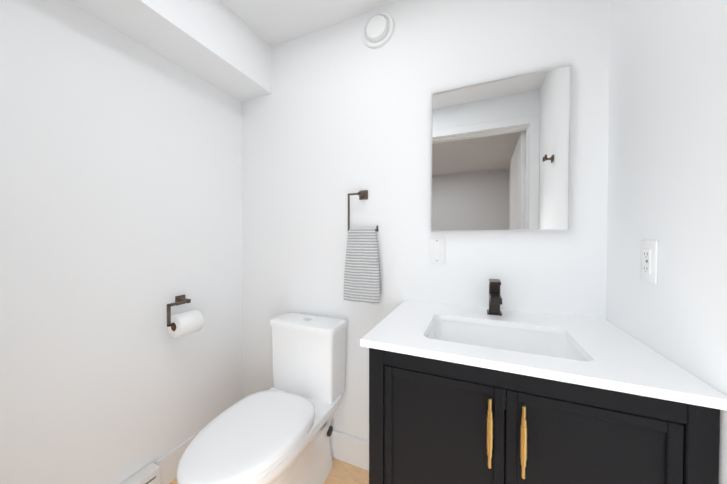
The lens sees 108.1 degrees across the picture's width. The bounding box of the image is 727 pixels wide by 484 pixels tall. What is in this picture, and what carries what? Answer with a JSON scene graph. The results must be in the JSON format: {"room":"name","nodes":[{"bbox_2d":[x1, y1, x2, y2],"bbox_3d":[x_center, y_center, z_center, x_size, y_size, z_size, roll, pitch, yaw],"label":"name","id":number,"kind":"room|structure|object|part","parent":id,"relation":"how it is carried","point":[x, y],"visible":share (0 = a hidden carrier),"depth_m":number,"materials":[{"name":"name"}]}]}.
{"room":"bathroom","nodes":[
{"label":"bathroom","id":0,"kind":"room"},
{"bbox_2d":[0,0,242,483],"bbox_3d":[-1.068,0.011,1.081,0.100,2.300,1.310,0,1,23],"label":"wall","id":1,"kind":"structure","parent":0,"point":[120,191],"depth_m":1.05,"materials":[{"name":"white paint"}]},
{"bbox_2d":[121,462,159,483],"bbox_3d":[-1.063,1.079,0.896,0.066,0.146,0.645,0,1,23],"label":"baseboard heater","id":2,"kind":"object","parent":1,"relation":"attached to","point":[149,473],"visible":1,"depth_m":1.15,"materials":[{"name":"white metal"}]},
{"bbox_2d":[155,429,201,483],"bbox_3d":[-0.860,1.082,1.438,0.012,0.148,0.492,0,1,23],"label":"baseboard","id":3,"kind":"structure","parent":1,"relation":"attached to","point":[168,462],"depth_m":1.27,"materials":[{"name":"white wood"}]},
{"bbox_2d":[167,295,203,337],"bbox_3d":[-0.869,0.357,1.274,0.117,0.182,0.152,0,1,23],"label":"toilet paper holder","id":4,"kind":"object","parent":1,"relation":"attached to","point":[184,323],"visible":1,"depth_m":1.24,"materials":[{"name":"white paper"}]},
{"bbox_2d":[169,458,368,483],"bbox_3d":[-0.791,1.232,-0.363,2.430,0.100,3.980,0,1,23],"label":"floor","id":5,"kind":"structure","parent":0,"point":[341,472],"depth_m":1.31,"materials":[{"name":"brown wood"}]},
{"bbox_2d":[177,312,347,483],"bbox_3d":[-0.391,0.779,1.113,0.386,0.763,0.715,0,1,23],"label":"toilet","id":6,"kind":"object","parent":5,"relation":"on","point":[280,431],"visible":1,"depth_m":1.13,"materials":[{"name":"white ceramic"}]},
{"bbox_2d":[360,301,726,483],"bbox_3d":[0.436,0.724,0.871,0.746,0.880,0.531,0,1,23],"label":"bathroom vanity","id":7,"kind":"object","parent":5,"relation":"on","point":[465,395],"visible":1,"depth_m":0.66,"materials":[{"name":"black wood"}]},
{"bbox_3d":[0.208,0.687,0.722,0.312,0.652,0.018,0,1,23],"label":"door","id":8,"kind":"part","parent":7,"relation":"part of","materials":[{"name":"black wood"}]},
{"bbox_3d":[0.311,0.465,0.649,0.015,0.169,0.030,0,1,23],"label":"handle","id":9,"kind":"part","parent":7,"relation":"part of","materials":[{"name":"gold metal"}]},
{"bbox_3d":[0.376,0.465,0.621,0.015,0.169,0.030,0,1,23],"label":"handle","id":10,"kind":"part","parent":7,"relation":"part of","materials":[{"name":"gold metal"}]},
{"bbox_2d":[360,301,726,410],"bbox_3d":[0.437,0.294,0.868,0.746,0.020,0.524,0,1,23],"label":"countertop","id":11,"kind":"structure","parent":7,"relation":"on","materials":[{"name":"white stone"}]},
{"bbox_2d":[487,279,501,315],"bbox_3d":[0.500,0.215,1.001,0.052,0.133,0.131,0,1,23],"label":"faucet","id":12,"kind":"object","parent":11,"relation":"on","point":[495,300],"visible":1,"depth_m":1.02,"materials":[{"name":"brown metal"}]},
{"bbox_3d":[0.497,0.689,0.598,0.312,0.652,0.018,0,1,23],"label":"door","id":13,"kind":"part","parent":7,"relation":"part of","materials":[{"name":"black wood"}]},
{"bbox_2d":[221,0,399,46],"bbox_3d":[-0.178,-1.184,0.737,1.994,0.100,1.410,0,1,23],"label":"ceiling","id":14,"kind":"structure","parent":0,"point":[272,23],"depth_m":1.32,"materials":[{"name":"white paint"}]},
{"bbox_2d":[67,0,271,101],"bbox_3d":[-0.887,-1.004,1.054,0.242,0.270,1.190,0,1,23],"label":"ceiling soffit","id":15,"kind":"structure","parent":14,"relation":"attached to","point":[220,45],"depth_m":1.21,"materials":[{"name":"white paint"}]},
{"bbox_2d":[241,0,609,440],"bbox_3d":[0.080,0.007,1.357,1.994,2.300,0.100,0,1,23],"label":"wall","id":16,"kind":"structure","parent":0,"point":[336,117],"depth_m":1.27,"materials":[{"name":"white paint"}]},
{"bbox_2d":[330,430,368,470],"bbox_3d":[-0.289,1.081,1.469,1.038,0.148,0.012,0,1,23],"label":"baseboard","id":17,"kind":"structure","parent":16,"relation":"attached to","point":[350,449],"depth_m":1.37,"materials":[{"name":"white wood"}]},
{"bbox_2d":[344,190,380,303],"bbox_3d":[-0.004,0.016,1.296,0.189,0.550,0.076,0,1,23],"label":"towel holder","id":18,"kind":"object","parent":16,"relation":"attached to","point":[362,277],"visible":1,"depth_m":1.27,"materials":[{"name":"grey fabric"}]},
{"bbox_2d":[344,228,380,303],"bbox_3d":[-0.008,0.113,1.286,0.192,0.359,0.054,0,1,23],"label":"towel","id":19,"kind":"object","parent":18,"relation":"hanging from","point":[362,272],"depth_m":1.27,"materials":[{"name":"white fabric"}]},
{"bbox_2d":[362,12,393,48],"bbox_3d":[0.065,-1.032,1.274,0.164,0.164,0.035,0,1,23],"label":"air vent","id":20,"kind":"object","parent":16,"relation":"in","point":[378,30],"visible":0.98,"depth_m":1.26,"materials":[{"name":"white plastic"}]},
{"bbox_2d":[429,238,444,262],"bbox_3d":[0.332,0.038,1.189,0.070,0.114,0.010,0,1,23],"label":"light switch","id":21,"kind":"object","parent":16,"relation":"attached to","point":[436,250],"visible":1,"depth_m":1.19,"materials":[{"name":"white plastic"}]},
{"bbox_2d":[431,63,571,231],"bbox_3d":[0.539,-0.352,1.086,0.509,0.616,0.025,0,1,23],"label":"mirror","id":22,"kind":"object","parent":16,"relation":"attached to","point":[500,154],"visible":0.98,"depth_m":1.06,"materials":[{"name":"silver metal"}]},
{"bbox_2d":[606,0,726,483],"bbox_3d":[0.673,0.022,0.336,0.100,2.300,1.310,0,1,23],"label":"wall","id":23,"kind":"structure","parent":0,"point":[667,160],"depth_m":0.64,"materials":[{"name":"white paint"}]},
{"bbox_2d":[640,240,657,283],"bbox_3d":[0.777,0.052,0.721,0.010,0.114,0.070,0,1,23],"label":"outlet","id":24,"kind":"object","parent":23,"relation":"attached to","point":[649,261],"visible":1,"depth_m":0.71,"materials":[{"name":"white plastic"}]}
]}

